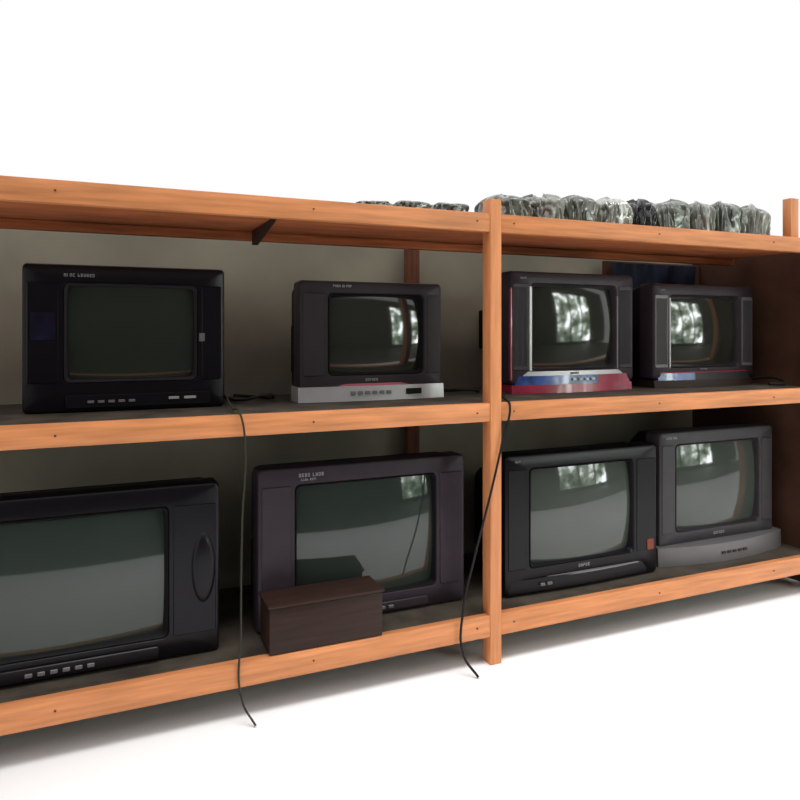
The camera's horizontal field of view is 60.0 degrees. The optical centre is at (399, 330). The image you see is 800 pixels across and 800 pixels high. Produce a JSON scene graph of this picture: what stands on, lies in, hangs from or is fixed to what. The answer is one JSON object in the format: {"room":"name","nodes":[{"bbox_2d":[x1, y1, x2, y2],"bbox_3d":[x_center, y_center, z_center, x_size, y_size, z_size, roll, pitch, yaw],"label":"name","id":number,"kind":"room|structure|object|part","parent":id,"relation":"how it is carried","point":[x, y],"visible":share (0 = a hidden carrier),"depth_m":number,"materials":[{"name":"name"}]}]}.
{"room":"electronics workshop","nodes":[
{"label":"electronics workshop","id":0,"kind":"room"},
{"bbox_2d":[0,229,691,588],"bbox_3d":[-0.262,0.317,2.859,4.000,1.560,0.080,0,0,-23],"label":"wall","id":1,"kind":"structure","parent":0,"point":[259,280],"depth_m":2.69,"materials":[{"name":"paint"}]},
{"bbox_2d":[479,310,482,347],"bbox_3d":[0.389,-0.008,3.080,0.070,0.170,0.032,0,0,-23],"label":"wall switch","id":2,"kind":"object","parent":1,"relation":"attached to","point":[480,311],"visible":0.2,"depth_m":3.07,"materials":[{"name":"black plastic"}]},
{"bbox_2d":[0,577,799,799],"bbox_3d":[2.546,1.117,0.903,13.000,0.040,6.100,0,0,-23],"label":"floor","id":3,"kind":"structure","parent":0,"point":[697,697],"depth_m":1.92,"materials":[{"name":"white"}]},
{"bbox_2d":[0,175,799,735],"bbox_3d":[-0.047,0.275,2.496,3.707,1.645,0.688,0,0,-23],"label":"shelving rack","id":4,"kind":"object","parent":3,"relation":"on","point":[26,203],"visible":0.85,"depth_m":2.24,"materials":[{"name":"orange wood"}]},
{"bbox_2d":[0,477,218,687],"bbox_3d":[-1.003,0.687,2.062,0.846,0.493,0.475,0,0,-23],"label":"television","id":5,"kind":"object","parent":4,"relation":"on","point":[97,577],"visible":1,"depth_m":1.91,"materials":[{"name":"black plastic"}]},
{"bbox_3d":[-0.592,0.684,1.998,0.118,0.370,0.007,0,0,-23],"label":"speaker panel","id":6,"kind":"part","parent":5,"relation":"part of","materials":[{"name":"black plastic"}]},
{"bbox_2d":[22,263,223,413],"bbox_3d":[-0.886,0.021,2.245,0.563,0.430,0.412,0,0,-23],"label":"television","id":7,"kind":"object","parent":4,"relation":"on","point":[95,337],"visible":1,"depth_m":2.06,"materials":[{"name":"black plastic"}]},
{"bbox_3d":[-1.019,0.005,1.976,0.081,0.290,0.007,0,0,-23],"label":"speaker panel","id":8,"kind":"part","parent":7,"relation":"part of","materials":[{"name":"black plastic"}]},
{"bbox_3d":[-0.589,0.005,2.163,0.058,0.290,0.007,0,0,-23],"label":"speaker panel","id":9,"kind":"part","parent":7,"relation":"part of","materials":[{"name":"black plastic"}]},
{"bbox_2d":[224,395,255,725],"bbox_3d":[-0.526,0.649,2.161,0.046,0.890,0.553,0,0,-23],"label":"power cable","id":10,"kind":"object","parent":4,"relation":"hanging from","point":[229,403],"visible":0.96,"depth_m":1.94,"materials":[{"name":"black rubber"}]},
{"bbox_3d":[-0.644,0.969,1.881,2.035,0.070,0.028,0,0,-23],"label":"rail","id":11,"kind":"part","parent":4,"relation":"part of","materials":[{"name":"orange wood"}]},
{"bbox_3d":[-0.644,0.267,1.881,2.035,0.060,0.028,0,0,-23],"label":"rail","id":12,"kind":"part","parent":4,"relation":"part of","materials":[{"name":"orange wood"}]},
{"bbox_3d":[-0.644,-0.356,1.881,2.035,0.060,0.028,0,0,-23],"label":"rail","id":13,"kind":"part","parent":4,"relation":"part of","materials":[{"name":"orange wood"}]},
{"bbox_2d":[224,393,274,401],"bbox_3d":[-0.499,0.219,2.325,0.150,0.033,0.185,0,0,-23],"label":"power cable","id":14,"kind":"object","parent":4,"relation":"on","point":[263,395],"visible":0.97,"depth_m":2.29,"materials":[{"name":"black rubber"}]},
{"bbox_2d":[259,575,384,655],"bbox_3d":[-0.237,0.861,2.110,0.360,0.144,0.135,0,0,-23],"label":"wooden box","id":15,"kind":"object","parent":4,"relation":"on","point":[296,618],"visible":1,"depth_m":2.06,"materials":[{"name":"brown wood"}]},
{"bbox_3d":[-0.237,0.793,2.110,0.360,0.009,0.135,0,0,-23],"label":"box lid","id":16,"kind":"part","parent":15,"relation":"part of","materials":[{"name":"brown wood"}]},
{"bbox_2d":[251,451,463,633],"bbox_3d":[-0.195,0.680,2.469,0.720,0.506,0.470,0,0,-23],"label":"television","id":17,"kind":"object","parent":4,"relation":"on","point":[397,521],"visible":0.78,"depth_m":2.26,"materials":[{"name":"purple plastic"}]},
{"bbox_3d":[-0.382,0.673,2.143,0.093,0.380,0.007,0,0,-23],"label":"speaker panel","id":18,"kind":"part","parent":17,"relation":"part of","materials":[{"name":"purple plastic"}]},
{"bbox_3d":[0.175,0.673,2.384,0.086,0.380,0.007,0,0,-23],"label":"speaker panel","id":19,"kind":"part","parent":17,"relation":"part of","materials":[{"name":"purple plastic"}]},
{"bbox_3d":[-0.084,-0.326,2.582,3.621,0.029,0.030,0,0,-23],"label":"rail","id":20,"kind":"part","parent":4,"relation":"part of","materials":[{"name":"brown wood"}]},
{"bbox_2d":[291,280,443,402],"bbox_3d":[-0.165,0.034,2.552,0.534,0.405,0.422,0,0,-23],"label":"television","id":21,"kind":"object","parent":4,"relation":"on","point":[351,341],"visible":1,"depth_m":2.36,"materials":[{"name":"grey plastic"}]},
{"bbox_3d":[-0.285,0.012,2.294,0.073,0.275,0.007,0,0,-23],"label":"speaker panel","id":22,"kind":"part","parent":21,"relation":"part of","materials":[{"name":"grey plastic"}]},
{"bbox_3d":[-0.090,0.182,2.380,0.261,0.008,0.016,0,0,-23],"label":"trim","id":23,"kind":"part","parent":21,"relation":"part of","materials":[{"name":"silver metal"}]},
{"bbox_3d":[0.117,0.012,2.468,0.047,0.275,0.007,0,0,-23],"label":"speaker panel","id":24,"kind":"part","parent":21,"relation":"part of","materials":[{"name":"grey plastic"}]},
{"bbox_2d":[356,201,393,205],"bbox_3d":[-0.094,-0.404,2.245,0.136,0.035,0.140,0,0,-23],"label":"plastic bag","id":25,"kind":"object","parent":4,"relation":"on","point":[363,202],"visible":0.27,"depth_m":2.19,"materials":[{"name":"grey plastic"}]},
{"bbox_3d":[0.049,0.367,2.890,0.055,1.460,0.040,0,0,-23],"label":"post","id":26,"kind":"part","parent":4,"relation":"part of","materials":[{"name":"red wood"}]},
{"bbox_2d":[393,200,431,208],"bbox_3d":[0.034,-0.408,2.300,0.134,0.043,0.138,0,0,-23],"label":"plastic bag","id":27,"kind":"object","parent":4,"relation":"on","point":[416,204],"visible":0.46,"depth_m":2.24,"materials":[{"name":"grey plastic"}]},
{"bbox_2d":[431,202,468,211],"bbox_3d":[0.163,-0.411,2.356,0.136,0.049,0.136,0,0,-23],"label":"plastic bag","id":28,"kind":"object","parent":4,"relation":"on","point":[440,205],"visible":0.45,"depth_m":2.30,"materials":[{"name":"grey plastic"}]},
{"bbox_2d":[444,387,479,391],"bbox_3d":[0.184,0.223,2.647,0.247,0.023,0.156,0,0,-2],"label":"power cable","id":29,"kind":"object","parent":4,"relation":"on","point":[475,389],"visible":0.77,"depth_m":2.58,"materials":[{"name":"black rubber"}]},
{"bbox_2d":[474,202,479,211],"bbox_3d":[0.375,-0.451,2.647,0.167,0.130,0.176,0,0,-23],"label":"plastic bag","id":30,"kind":"object","parent":4,"relation":"on","point":[476,208],"visible":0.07,"depth_m":2.65,"materials":[{"name":"grey plastic"}]},
{"bbox_2d":[459,393,510,677],"bbox_3d":[0.335,0.657,2.342,0.119,0.876,0.369,0,0,31],"label":"power cable","id":31,"kind":"object","parent":4,"relation":"hanging from","point":[503,397],"visible":0.88,"depth_m":2.24,"materials":[{"name":"black rubber"}]},
{"bbox_3d":[0.306,0.331,2.303,0.042,1.532,0.052,0,0,-23],"label":"post","id":32,"kind":"part","parent":4,"relation":"part of","materials":[{"name":"orange wood"}]},
{"bbox_2d":[478,194,532,216],"bbox_3d":[0.371,-0.436,2.449,0.176,0.099,0.146,0,0,-23],"label":"plastic bag","id":33,"kind":"object","parent":4,"relation":"on","point":[510,204],"visible":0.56,"depth_m":2.39,"materials":[{"name":"grey plastic"}]},
{"bbox_2d":[521,194,539,201],"bbox_3d":[0.532,-0.462,2.712,0.166,0.150,0.179,0,0,-23],"label":"plastic bag","id":34,"kind":"object","parent":4,"relation":"on","point":[531,197],"visible":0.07,"depth_m":2.67,"materials":[{"name":"grey plastic"}]},
{"bbox_2d":[530,193,564,218],"bbox_3d":[0.516,-0.443,2.509,0.132,0.114,0.150,0,0,-23],"label":"plastic bag","id":35,"kind":"object","parent":4,"relation":"on","point":[548,205],"visible":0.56,"depth_m":2.45,"materials":[{"name":"grey plastic"}]},
{"bbox_2d":[475,442,655,596],"bbox_3d":[0.593,0.686,2.752,0.688,0.495,0.476,0,0,-23],"label":"television","id":36,"kind":"object","parent":4,"relation":"on","point":[572,515],"visible":0.93,"depth_m":2.54,"materials":[{"name":"black plastic"}]},
{"bbox_3d":[0.412,0.664,2.432,0.077,0.352,0.007,0,0,-23],"label":"speaker panel","id":37,"kind":"part","parent":36,"relation":"part of","materials":[{"name":"black plastic"}]},
{"bbox_3d":[0.719,0.879,2.562,0.427,0.004,0.024,0,0,-23],"label":"silver trim","id":38,"kind":"part","parent":36,"relation":"part of","materials":[{"name":"plastic"}]},
{"bbox_3d":[0.944,0.664,2.662,0.091,0.352,0.007,0,0,-23],"label":"speaker panel","id":39,"kind":"part","parent":36,"relation":"part of","materials":[{"name":"black plastic"}]},
{"bbox_2d":[501,271,632,393],"bbox_3d":[0.611,0.005,2.880,0.592,0.463,0.435,0,0,-23],"label":"television","id":40,"kind":"object","parent":4,"relation":"on","point":[561,332],"visible":0.96,"depth_m":2.69,"materials":[{"name":"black plastic"}]},
{"bbox_3d":[0.407,0.011,2.618,0.008,0.350,0.054,0,0,-23],"label":"red trim","id":41,"kind":"part","parent":40,"relation":"part of","materials":[{"name":"red plastic"}]},
{"bbox_3d":[0.455,-0.016,2.614,0.072,0.329,0.007,0,0,-23],"label":"speaker panel","id":42,"kind":"part","parent":40,"relation":"part of","materials":[{"name":"grey plastic"}]},
{"bbox_3d":[0.495,-0.009,2.629,0.013,0.323,0.007,0,0,-23],"label":"silver trim","id":43,"kind":"part","parent":40,"relation":"part of","materials":[{"name":"plastic"}]},
{"bbox_3d":[0.875,0.006,2.794,0.007,0.293,0.007,0,0,-23],"label":"silver trim","id":44,"kind":"part","parent":40,"relation":"part of","materials":[{"name":"plastic"}]},
{"bbox_3d":[0.913,-0.016,2.812,0.066,0.329,0.007,0,0,-23],"label":"speaker panel","id":45,"kind":"part","parent":40,"relation":"part of","materials":[{"name":"grey plastic"}]},
{"bbox_2d":[562,195,602,221],"bbox_3d":[0.658,-0.446,2.571,0.172,0.118,0.150,0,0,-23],"label":"plastic bag","id":46,"kind":"object","parent":4,"relation":"on","point":[576,207],"visible":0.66,"depth_m":2.50,"materials":[{"name":"grey plastic"}]},
{"bbox_2d":[596,197,632,223],"bbox_3d":[0.800,-0.449,2.632,0.132,0.125,0.150,0,0,-23],"label":"plastic bag","id":47,"kind":"object","parent":4,"relation":"on","point":[620,211],"visible":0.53,"depth_m":2.58,"materials":[{"name":"grey plastic"}]},
{"bbox_2d":[626,199,656,225],"bbox_3d":[0.915,-0.450,2.682,0.112,0.126,0.150,0,0,-23],"label":"plastic bag","id":48,"kind":"object","parent":4,"relation":"on","point":[644,212],"visible":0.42,"depth_m":2.62,"materials":[{"name":"grey plastic"}]},
{"bbox_3d":[1.037,0.969,2.608,1.542,0.070,0.028,0,0,-23],"label":"rail","id":49,"kind":"part","parent":4,"relation":"part of","materials":[{"name":"orange wood"}]},
{"bbox_3d":[1.037,0.267,2.608,1.542,0.060,0.028,0,0,-23],"label":"rail","id":50,"kind":"part","parent":4,"relation":"part of","materials":[{"name":"orange wood"}]},
{"bbox_3d":[1.037,-0.356,2.608,1.542,0.060,0.028,0,0,-23],"label":"rail","id":51,"kind":"part","parent":4,"relation":"part of","materials":[{"name":"orange wood"}]},
{"bbox_3d":[1.242,-0.049,3.412,0.600,0.569,0.020,0,0,-23],"label":"panel","id":52,"kind":"part","parent":4,"relation":"part of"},
{"bbox_2d":[612,263,695,287],"bbox_3d":[1.240,-0.258,3.378,0.530,0.130,0.020,0,0,-23],"label":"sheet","id":53,"kind":"object","parent":4,"relation":"hanging from","point":[640,274],"visible":0.84,"depth_m":3.38,"materials":[{"name":"blue fabric"}]},
{"bbox_2d":[652,199,689,228],"bbox_3d":[1.052,-0.455,2.743,0.180,0.136,0.147,0,0,-23],"label":"plastic bag","id":54,"kind":"object","parent":4,"relation":"on","point":[672,213],"visible":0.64,"depth_m":2.68,"materials":[{"name":"grey plastic"}]},
{"bbox_2d":[629,283,751,387],"bbox_3d":[1.242,0.019,3.155,0.585,0.435,0.432,0,0,-23],"label":"television","id":55,"kind":"object","parent":4,"relation":"on","point":[684,335],"visible":0.95,"depth_m":2.96,"materials":[{"name":"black plastic"}]},
{"bbox_3d":[1.090,0.002,2.889,0.070,0.304,0.007,0,0,-23],"label":"speaker panel","id":56,"kind":"part","parent":55,"relation":"part of","materials":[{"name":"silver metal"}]},
{"bbox_3d":[1.131,0.008,2.904,0.009,0.297,0.007,0,0,-23],"label":"silver trim","id":57,"kind":"part","parent":55,"relation":"part of","materials":[{"name":"plastic"}]},
{"bbox_3d":[1.542,0.002,3.085,0.065,0.304,0.007,0,0,-23],"label":"speaker panel","id":58,"kind":"part","parent":55,"relation":"part of","materials":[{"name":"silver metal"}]},
{"bbox_2d":[689,201,715,230],"bbox_3d":[1.190,-0.456,2.802,0.116,0.139,0.148,0,0,-23],"label":"plastic bag","id":59,"kind":"object","parent":4,"relation":"on","point":[702,216],"visible":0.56,"depth_m":2.74,"materials":[{"name":"grey plastic"}]},
{"bbox_2d":[630,423,780,566],"bbox_3d":[1.263,0.671,3.054,0.695,0.525,0.493,0,0,-23],"label":"television","id":60,"kind":"object","parent":4,"relation":"on","point":[714,482],"visible":0.89,"depth_m":2.88,"materials":[{"name":"grey plastic"}]},
{"bbox_3d":[1.075,0.638,2.784,0.060,0.354,0.007,0,0,-23],"label":"speaker panel","id":61,"kind":"part","parent":60,"relation":"part of","materials":[{"name":"grey plastic"}]},
{"bbox_3d":[1.589,0.638,3.007,0.060,0.354,0.007,0,0,-23],"label":"speaker panel","id":62,"kind":"part","parent":60,"relation":"part of","materials":[{"name":"grey plastic"}]},
{"bbox_2d":[710,201,747,232],"bbox_3d":[1.329,-0.462,2.861,0.173,0.150,0.150,0,0,-23],"label":"plastic bag","id":63,"kind":"object","parent":4,"relation":"on","point":[729,217],"visible":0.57,"depth_m":2.80,"materials":[{"name":"grey plastic"}]},
{"bbox_2d":[741,204,770,234],"bbox_3d":[1.479,-0.464,2.926,0.143,0.154,0.149,0,0,-23],"label":"plastic bag","id":64,"kind":"object","parent":4,"relation":"on","point":[759,220],"visible":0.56,"depth_m":2.86,"materials":[{"name":"grey plastic"}]},
{"bbox_2d":[752,376,785,384],"bbox_3d":[1.594,0.218,3.165,0.099,0.034,0.387,0,0,-15],"label":"power cable","id":65,"kind":"object","parent":4,"relation":"on","point":[760,377],"visible":0.67,"depth_m":3.06,"materials":[{"name":"black rubber"}]},
{"bbox_3d":[1.623,-0.467,2.879,0.045,0.162,0.040,0,0,-23],"label":"post","id":66,"kind":"part","parent":4,"relation":"part of","materials":[{"name":"orange wood"}]},
{"bbox_2d":[692,253,799,581],"bbox_3d":[1.680,0.359,3.263,0.055,1.475,0.719,0,0,-23],"label":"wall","id":67,"kind":"structure","parent":0,"point":[774,280],"depth_m":3.14,"materials":[{"name":"paint"}]}
]}

